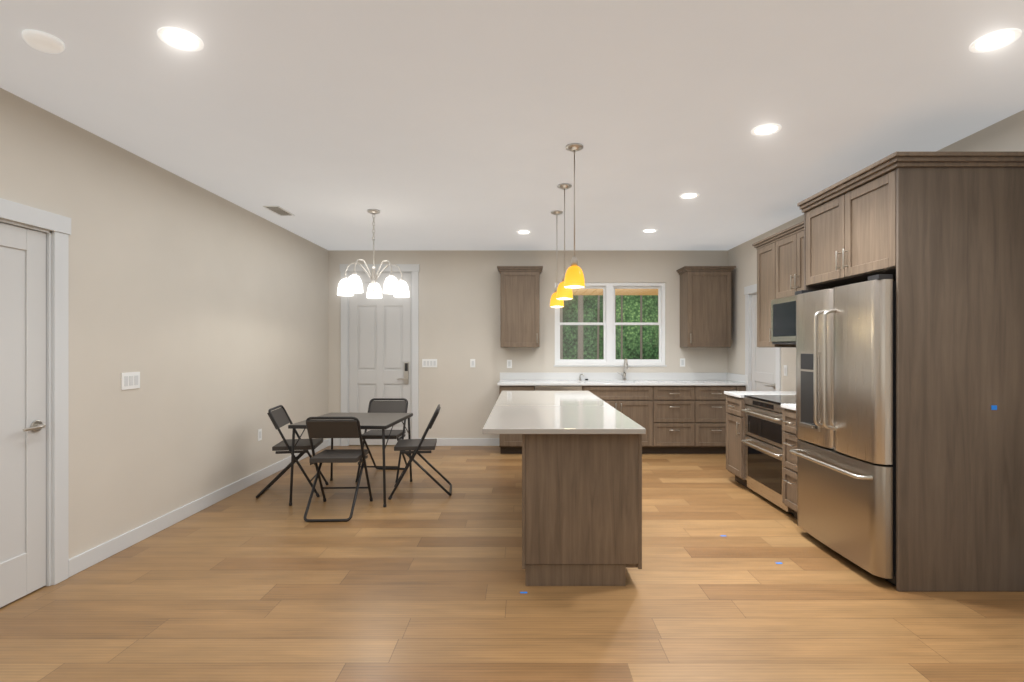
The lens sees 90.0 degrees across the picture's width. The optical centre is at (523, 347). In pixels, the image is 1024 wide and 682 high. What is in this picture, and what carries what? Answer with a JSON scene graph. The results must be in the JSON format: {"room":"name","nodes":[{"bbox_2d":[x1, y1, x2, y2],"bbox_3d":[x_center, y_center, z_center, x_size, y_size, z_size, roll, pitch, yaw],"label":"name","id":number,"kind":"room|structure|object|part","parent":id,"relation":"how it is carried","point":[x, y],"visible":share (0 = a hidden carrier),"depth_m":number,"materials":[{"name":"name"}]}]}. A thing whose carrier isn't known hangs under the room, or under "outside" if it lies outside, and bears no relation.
{"room":"kitchen","nodes":[
{"label":"kitchen","id":0,"kind":"room"},
{"bbox_2d":[0,88,327,558],"bbox_3d":[-2.795,0.010,1.915,0.150,2.720,10.430,0,0,0],"label":"wall","id":1,"kind":"structure","parent":0,"point":[203,311],"depth_m":3.84,"materials":[{"name":"paint"}]},
{"bbox_2d":[0,223,45,607],"bbox_3d":[-2.723,0.354,2.540,0.104,2.015,0.786,0,0,0],"label":"door","id":2,"kind":"structure","parent":1,"relation":"in","point":[22,412],"depth_m":2.80,"materials":[{"name":"white wood"}]},
{"bbox_2d":[0,198,70,585],"bbox_3d":[-2.783,0.300,2.540,0.174,2.140,1.024,0,0,0],"label":"door frame","id":3,"kind":"structure","parent":1,"relation":"attached to","point":[57,377],"depth_m":2.95,"materials":[{"name":"white wood"}]},
{"bbox_2d":[121,372,139,389],"bbox_3d":[-2.716,0.230,3.540,0.008,0.115,0.162,0,0,0],"label":"light switch","id":4,"kind":"object","parent":1,"relation":"attached to","point":[130,380],"visible":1,"depth_m":3.53,"materials":[{"name":"white plastic"}]},
{"bbox_2d":[69,438,328,576],"bbox_3d":[-2.713,1.317,1.915,0.014,0.105,10.430,0,0,0],"label":"baseboard","id":5,"kind":"structure","parent":1,"relation":"attached to","point":[91,557],"depth_m":3.89,"materials":[{"name":"white wood"}]},
{"bbox_2d":[258,429,261,440],"bbox_3d":[-2.716,0.900,5.270,0.007,0.115,0.070,0,0,0],"label":"outlet","id":6,"kind":"object","parent":1,"relation":"attached to","point":[259,434],"visible":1,"depth_m":5.26,"materials":[{"name":"white plastic"}]},
{"bbox_2d":[0,445,1023,681],"bbox_3d":[0.060,1.420,1.990,5.860,0.100,10.580,0,0,0],"label":"floor","id":7,"kind":"structure","parent":0,"point":[421,577],"depth_m":2.74,"materials":[{"name":"brown wood"}]},
{"bbox_2d":[256,405,328,497],"bbox_3d":[-2.183,0.967,4.847,0.564,0.816,0.438,0,0,-10],"label":"folding chair","id":8,"kind":"object","parent":7,"relation":"on","point":[279,417],"visible":0.92,"depth_m":4.69,"materials":[{"name":"grey metal"}]},
{"bbox_2d":[304,417,372,521],"bbox_3d":[-1.558,0.967,4.293,0.448,0.816,0.576,0,0,0],"label":"folding chair","id":9,"kind":"object","parent":7,"relation":"on","point":[333,428],"visible":1,"depth_m":4.17,"materials":[{"name":"grey metal"}]},
{"bbox_2d":[288,412,412,506],"bbox_3d":[-1.585,1.020,4.830,0.860,0.700,0.860,0,0,3],"label":"table","id":10,"kind":"object","parent":7,"relation":"on","point":[383,421],"visible":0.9,"depth_m":4.63,"materials":[{"name":"grey plastic"}]},
{"bbox_2d":[355,398,407,482],"bbox_3d":[-1.488,0.967,5.467,0.448,0.816,0.576,0,0,0],"label":"folding chair","id":11,"kind":"object","parent":7,"relation":"on","point":[387,406],"visible":0.77,"depth_m":5.56,"materials":[{"name":"grey metal"}]},
{"bbox_2d":[388,404,451,499],"bbox_3d":[-0.966,0.967,4.852,0.564,0.816,0.438,0,0,-7],"label":"folding chair","id":12,"kind":"object","parent":7,"relation":"on","point":[405,446],"visible":1,"depth_m":4.67,"materials":[{"name":"grey metal"}]},
{"bbox_2d":[499,386,536,453],"bbox_3d":[-0.087,0.927,6.813,0.448,0.885,0.630,0,0,0],"label":"base cabinet","id":13,"kind":"object","parent":7,"relation":"on","point":[508,443],"depth_m":6.51,"materials":[{"name":"brown wood"}]},
{"bbox_2d":[537,386,588,390],"bbox_3d":[0.433,0.927,6.813,0.714,0.885,0.630,0,0,0],"label":"base cabinet","id":14,"kind":"object","parent":7,"relation":"on","point":[539,388],"depth_m":6.50,"materials":[{"name":"brown wood"}]},
{"bbox_2d":[522,397,641,585],"bbox_3d":[0.350,0.927,4.125,0.720,0.884,2.390,0,0,0],"label":"kitchen island","id":15,"kind":"object","parent":7,"relation":"on","point":[581,488],"depth_m":2.93,"materials":[{"name":"brown wood"}]},
{"bbox_2d":[482,391,645,434],"bbox_3d":[0.225,0.468,4.105,0.910,0.030,2.510,0,0,0],"label":"island countertop","id":16,"kind":"structure","parent":15,"relation":"on","point":[515,412],"depth_m":3.36,"materials":[{"name":"white stone"}]},
{"bbox_2d":[606,402,640,424],"bbox_3d":[1.149,1.040,6.810,0.720,0.660,0.404,0,0,0],"label":"base cabinet","id":17,"kind":"object","parent":7,"relation":"on","point":[632,410],"depth_m":6.51,"materials":[{"name":"brown wood"}]},
{"bbox_2d":[641,386,696,453],"bbox_3d":[1.842,0.927,6.814,0.664,0.885,0.627,0,0,0],"label":"base cabinet","id":18,"kind":"object","parent":7,"relation":"on","point":[677,413],"depth_m":6.51,"materials":[{"name":"brown wood"}]},
{"bbox_2d":[497,378,746,385],"bbox_3d":[1.252,0.468,6.804,3.172,0.030,0.648,0,0,0],"label":"countertop","id":19,"kind":"structure","parent":18,"relation":"on","point":[504,381],"depth_m":6.61,"materials":[{"name":"white stone"}]},
{"bbox_2d":[697,386,736,453],"bbox_3d":[2.437,0.927,6.814,0.527,0.885,0.627,0,0,0],"label":"base cabinet","id":20,"kind":"object","parent":7,"relation":"on","point":[711,400],"depth_m":6.51,"materials":[{"name":"brown wood"}]},
{"bbox_2d":[724,392,752,490],"bbox_3d":[2.459,0.928,5.087,0.757,0.885,0.386,0,0,0],"label":"base cabinet","id":21,"kind":"object","parent":7,"relation":"on","point":[735,418],"depth_m":5.06,"materials":[{"name":"brown wood"}]},
{"bbox_2d":[728,392,795,395],"bbox_3d":[2.454,0.468,5.096,0.768,0.030,0.408,0,0,0],"label":"countertop","id":22,"kind":"structure","parent":21,"relation":"on","point":[729,393],"depth_m":5.03,"materials":[{"name":"white stone"}]},
{"bbox_2d":[737,386,745,390],"bbox_3d":[2.769,0.927,6.814,0.137,0.885,0.627,0,0,0],"label":"base cabinet","id":23,"kind":"object","parent":7,"relation":"on","point":[739,388],"depth_m":6.50,"materials":[{"name":"brown wood"}]},
{"bbox_2d":[741,395,795,514],"bbox_3d":[2.425,0.912,4.510,0.751,0.916,0.754,0,0,0],"label":"oven","id":24,"kind":"object","parent":7,"relation":"on","point":[762,441],"visible":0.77,"depth_m":4.49,"materials":[{"name":"silver metal"}]},
{"bbox_2d":[789,274,895,585],"bbox_3d":[2.364,0.477,3.355,0.872,1.785,0.910,0,0,0],"label":"refrigerator","id":25,"kind":"object","parent":7,"relation":"on","point":[845,451],"visible":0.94,"depth_m":3.14,"materials":[{"name":"silver metal"}]},
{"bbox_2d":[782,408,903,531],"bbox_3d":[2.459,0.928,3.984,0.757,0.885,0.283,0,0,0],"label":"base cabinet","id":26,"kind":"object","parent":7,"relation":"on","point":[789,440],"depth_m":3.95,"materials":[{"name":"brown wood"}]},
{"bbox_2d":[781,404,903,411],"bbox_3d":[2.454,0.468,3.984,0.768,0.030,0.284,0,0,0],"label":"countertop","id":27,"kind":"structure","parent":26,"relation":"on","point":[782,405],"depth_m":3.99,"materials":[{"name":"white stone"}]},
{"bbox_2d":[0,0,1023,249],"bbox_3d":[0.060,-1.400,1.990,5.860,0.100,10.580,0,0,0],"label":"ceiling","id":28,"kind":"structure","parent":0,"point":[436,124],"depth_m":2.81,"materials":[{"name":"paint"}]},
{"bbox_2d":[22,29,64,53],"bbox_3d":[-2.100,-1.331,2.240,0.136,0.035,0.136,0,0,0],"label":"smoke detector","id":29,"kind":"object","parent":28,"relation":"attached to","point":[43,41],"visible":1,"depth_m":2.21,"materials":[{"name":"white plastic"}]},
{"bbox_2d":[157,27,203,50],"bbox_3d":[-1.500,-1.347,2.240,0.170,0.006,0.170,0,0,0],"label":"recessed light","id":30,"kind":"object","parent":28,"relation":"in","point":[181,39],"visible":1,"depth_m":2.24,"materials":[{"name":"white"}]},
{"bbox_2d":[263,206,294,215],"bbox_3d":[-2.410,-1.345,5.050,0.150,0.009,0.340,0,0,0],"label":"ceiling vent","id":31,"kind":"object","parent":28,"relation":"in","point":[279,210],"visible":1,"depth_m":5.02,"materials":[{"name":"white metal"}]},
{"bbox_2d":[337,209,408,298],"bbox_3d":[-1.503,-0.932,5.055,0.680,0.834,0.697,0,0,0],"label":"dining chandelier","id":32,"kind":"object","parent":28,"relation":"hanging from","point":[351,285],"visible":1,"depth_m":5.01,"materials":[{"name":"white glass"}]},
{"bbox_2d":[517,230,530,233],"bbox_3d":[0.000,-1.347,5.980,0.170,0.006,0.170,0,0,0],"label":"recessed light","id":33,"kind":"object","parent":28,"relation":"in","point":[523,232],"visible":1,"depth_m":5.99,"materials":[{"name":"white"}]},
{"bbox_2d":[550,210,563,306],"bbox_3d":[0.330,-0.877,5.100,0.142,0.944,0.142,0,0,0],"label":"pendant light","id":34,"kind":"object","parent":28,"relation":"hanging from","point":[554,302],"visible":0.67,"depth_m":5.07,"materials":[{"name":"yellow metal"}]},
{"bbox_3d":[0.330,-0.475,5.100,0.142,0.141,0.142,0,0,0],"label":"lamp shade","id":35,"kind":"part","parent":34,"relation":"part of","materials":[{"name":"yellow glass"}]},
{"bbox_2d":[556,183,572,299],"bbox_3d":[0.340,-0.877,4.270,0.142,0.944,0.142,0,0,0],"label":"pendant light","id":36,"kind":"object","parent":28,"relation":"hanging from","point":[562,293],"visible":0.77,"depth_m":4.24,"materials":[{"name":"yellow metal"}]},
{"bbox_3d":[0.340,-0.475,4.270,0.142,0.141,0.142,0,0,0],"label":"lamp shade","id":37,"kind":"part","parent":36,"relation":"part of","materials":[{"name":"yellow glass"}]},
{"bbox_2d":[564,143,584,287],"bbox_3d":[0.340,-0.877,3.440,0.142,0.944,0.142,0,0,0],"label":"pendant light","id":38,"kind":"object","parent":28,"relation":"hanging from","point":[574,276],"visible":1,"depth_m":3.40,"materials":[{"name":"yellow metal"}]},
{"bbox_3d":[0.340,-0.475,3.440,0.142,0.141,0.142,0,0,0],"label":"lamp shade","id":39,"kind":"part","parent":38,"relation":"part of","materials":[{"name":"yellow glass"}]},
{"bbox_2d":[642,229,656,232],"bbox_3d":[1.456,-1.347,5.920,0.170,0.006,0.170,0,0,0],"label":"recessed light","id":40,"kind":"object","parent":28,"relation":"in","point":[649,230],"visible":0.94,"depth_m":5.90,"materials":[{"name":"white"}]},
{"bbox_2d":[679,193,698,198],"bbox_3d":[1.470,-1.347,4.550,0.170,0.006,0.170,0,0,0],"label":"recessed light","id":41,"kind":"object","parent":28,"relation":"in","point":[688,195],"visible":1,"depth_m":4.54,"materials":[{"name":"white"}]},
{"bbox_2d":[751,123,780,135],"bbox_3d":[1.500,-1.347,3.170,0.170,0.006,0.170,0,0,0],"label":"recessed light","id":42,"kind":"object","parent":28,"relation":"in","point":[766,129],"visible":1,"depth_m":3.17,"materials":[{"name":"white"}]},
{"bbox_2d":[969,28,1021,52],"bbox_3d":[2.070,-1.347,2.250,0.170,0.006,0.170,0,0,0],"label":"recessed light","id":43,"kind":"object","parent":28,"relation":"in","point":[995,40],"visible":1,"depth_m":2.25,"materials":[{"name":"white"}]},
{"bbox_2d":[328,250,727,437],"bbox_3d":[0.060,0.010,7.205,5.860,2.720,0.150,0,0,0],"label":"wall","id":44,"kind":"structure","parent":0,"point":[459,309],"depth_m":7.13,"materials":[{"name":"paint"}]},
{"bbox_2d":[340,264,418,445],"bbox_3d":[-2.005,0.107,7.193,1.104,2.525,0.174,0,0,0],"label":"door frame","id":45,"kind":"structure","parent":44,"relation":"attached to","point":[413,269],"depth_m":7.11,"materials":[{"name":"white wood"}]},
{"bbox_2d":[349,273,410,444],"bbox_3d":[-2.011,0.162,7.131,0.878,2.400,0.112,0,0,0],"label":"door","id":46,"kind":"structure","parent":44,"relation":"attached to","point":[380,348],"depth_m":7.14,"materials":[{"name":"white wood"}]},
{"bbox_2d":[329,438,498,445],"bbox_3d":[-1.520,1.317,7.123,2.371,0.105,0.014,0,0,0],"label":"baseboard","id":47,"kind":"structure","parent":44,"relation":"attached to","point":[463,441],"depth_m":7.12,"materials":[{"name":"white wood"}]},
{"bbox_2d":[422,359,436,366],"bbox_3d":[-1.310,0.220,7.125,0.208,0.115,0.008,0,0,0],"label":"light switch","id":48,"kind":"object","parent":44,"relation":"attached to","point":[429,362],"visible":1,"depth_m":7.12,"materials":[{"name":"white plastic"}]},
{"bbox_2d":[470,359,474,366],"bbox_3d":[-0.710,0.220,7.125,0.070,0.115,0.008,0,0,0],"label":"light switch","id":49,"kind":"object","parent":44,"relation":"attached to","point":[472,362],"visible":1,"depth_m":7.12,"materials":[{"name":"white"}]},
{"bbox_2d":[507,360,511,367],"bbox_3d":[-0.200,0.230,7.126,0.070,0.115,0.007,0,0,0],"label":"electrical outlet","id":50,"kind":"object","parent":44,"relation":"attached to","point":[509,363],"visible":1,"depth_m":7.12,"materials":[{"name":"white plastic"}]},
{"bbox_2d":[501,270,540,346],"bbox_3d":[-0.050,-0.516,6.954,0.520,1.031,0.347,0,0,0],"label":"upper cabinet","id":51,"kind":"object","parent":44,"relation":"attached to","point":[520,289],"depth_m":6.79,"materials":[{"name":"brown wood"}]},
{"bbox_2d":[554,283,666,366],"bbox_3d":[1.202,-0.320,7.195,1.569,1.173,0.150,0,0,0],"label":"window","id":52,"kind":"structure","parent":44,"relation":"in","point":[608,338],"depth_m":7.17,"materials":[{"name":"white plastic"}]},
{"bbox_2d":[501,374,746,381],"bbox_3d":[1.252,0.518,6.804,3.172,0.338,0.648,0,0,0],"label":"backsplash","id":53,"kind":"structure","parent":44,"relation":"attached to","point":[732,377],"depth_m":7.11,"materials":[{"name":"white stone"}]},
{"bbox_2d":[680,358,684,366],"bbox_3d":[2.210,0.210,7.126,0.070,0.115,0.007,0,0,0],"label":"electrical outlet","id":54,"kind":"object","parent":44,"relation":"attached to","point":[682,362],"visible":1,"depth_m":7.12,"materials":[{"name":"white plastic"}]},
{"bbox_2d":[679,270,732,346],"bbox_3d":[2.462,-0.516,6.954,0.585,1.031,0.347,0,0,0],"label":"upper cabinet","id":55,"kind":"object","parent":44,"relation":"attached to","point":[705,295],"depth_m":6.79,"materials":[{"name":"brown wood"}]},
{"bbox_2d":[589,386,640,401],"bbox_3d":[1.149,0.586,6.616,0.692,0.204,0.012,0,0,0],"label":"drawer","id":56,"kind":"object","parent":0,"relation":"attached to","point":[606,393],"depth_m":6.50,"materials":[{"name":"brown wood"}]},
{"bbox_2d":[728,110,1023,390],"bbox_3d":[2.915,0.010,1.915,0.150,2.720,10.430,0,0,0],"label":"wall","id":57,"kind":"structure","parent":0,"point":[1006,134],"depth_m":6.16,"materials":[{"name":"paint"}]},
{"bbox_2d":[744,284,780,390],"bbox_3d":[2.903,0.300,6.090,0.174,2.140,0.904,0,0,0],"label":"door frame","id":58,"kind":"structure","parent":57,"relation":"attached to","point":[751,290],"depth_m":6.43,"materials":[{"name":"white wood"}]},
{"bbox_2d":[751,294,775,390],"bbox_3d":[2.843,0.354,6.096,0.104,2.015,0.678,0,0,0],"label":"pantry door","id":59,"kind":"structure","parent":57,"relation":"in","point":[763,368],"depth_m":6.20,"materials":[{"name":"white"}]},
{"bbox_2d":[756,240,795,346],"bbox_3d":[2.619,-0.516,5.054,0.437,1.032,0.452,0,0,0],"label":"upper cabinet","id":60,"kind":"object","parent":57,"relation":"attached to","point":[764,251],"depth_m":5.13,"materials":[{"name":"brown wood"}]},
{"bbox_2d":[784,365,786,375],"bbox_3d":[2.836,0.250,5.550,0.008,0.115,0.070,0,0,0],"label":"light switch","id":61,"kind":"object","parent":57,"relation":"attached to","point":[785,370],"visible":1,"depth_m":5.54,"materials":[{"name":"white plastic"}]},
{"bbox_2d":[772,224,815,299],"bbox_3d":[2.619,-0.744,4.510,0.437,0.576,0.759,0,0,0],"label":"upper cabinet","id":62,"kind":"object","parent":57,"relation":"attached to","point":[788,249],"depth_m":4.66,"materials":[{"name":"brown wood"}]},
{"bbox_2d":[771,295,795,343],"bbox_3d":[2.598,-0.241,4.510,0.479,0.422,0.752,0,0,0],"label":"microwave","id":63,"kind":"object","parent":62,"relation":"attached to","point":[783,320],"visible":0.35,"depth_m":4.65,"materials":[{"name":"silver metal"}]},
{"bbox_2d":[804,160,1023,287],"bbox_3d":[2.469,-0.744,3.355,0.737,0.578,0.928,0,0,0],"label":"upper cabinet","id":64,"kind":"object","parent":57,"relation":"attached to","point":[939,236],"depth_m":2.87,"materials":[{"name":"brown wood"}]},
{"bbox_2d":[991,405,996,409],"bbox_3d":[2.635,0.337,2.868,0.030,0.025,0.002,0,0,0],"label":"scrap","id":65,"kind":"object","parent":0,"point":[993,407],"depth_m":2.87,"materials":[{"name":"blue"}]},
{"label":"outside","id":66,"kind":"structure","parent":0,"visible":0},
{"bbox_2d":[563,295,658,358],"bbox_3d":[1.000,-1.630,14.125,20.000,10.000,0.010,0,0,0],"label":"foliage","id":67,"kind":"object","parent":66,"point":[646,311],"depth_m":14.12,"materials":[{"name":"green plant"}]},
{"bbox_2d":[572,289,657,294],"bbox_3d":[1.300,-0.990,8.340,5.200,0.080,2.080,0,0,0],"label":"porch roof","id":68,"kind":"structure","parent":66,"point":[621,291],"depth_m":8.82,"materials":[{"name":"brown wood"}]},
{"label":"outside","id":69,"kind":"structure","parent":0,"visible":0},
{"bbox_2d":[560,307,562,358],"bbox_3d":[0.870,-1.630,12.130,0.124,8.000,0.130,0,0,0],"label":"trunk","id":70,"kind":"object","parent":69,"point":[561,311],"depth_m":12.08,"materials":[{"name":"white"}]},
{"bbox_2d":[578,295,582,358],"bbox_3d":[1.340,-1.630,12.130,0.143,8.000,0.150,0,0,0],"label":"trunk","id":71,"kind":"object","parent":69,"point":[580,317],"depth_m":12.07,"materials":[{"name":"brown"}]},
{"bbox_2d":[597,295,599,358],"bbox_3d":[1.908,-1.630,13.030,0.152,8.001,0.060,0,0,0],"label":"trunk","id":72,"kind":"object","parent":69,"point":[598,312],"depth_m":13.01,"materials":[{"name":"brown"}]},
{"bbox_2d":[615,295,615,358],"bbox_3d":[2.040,-1.630,11.529,0.076,8.000,0.080,0,0,0],"label":"trunk","id":73,"kind":"object","parent":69,"point":[615,295],"depth_m":11.50,"materials":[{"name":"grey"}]},
{"bbox_2d":[621,295,622,358],"bbox_3d":[2.550,-1.630,13.329,0.048,8.000,0.050,0,0,0],"label":"trunk","id":74,"kind":"object","parent":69,"point":[621,295],"depth_m":13.31,"materials":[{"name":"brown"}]},
{"bbox_2d":[640,295,641,358],"bbox_3d":[2.990,-1.630,13.030,0.057,8.000,0.060,0,0,0],"label":"trunk","id":75,"kind":"object","parent":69,"point":[640,295],"depth_m":13.02,"materials":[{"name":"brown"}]}
]}

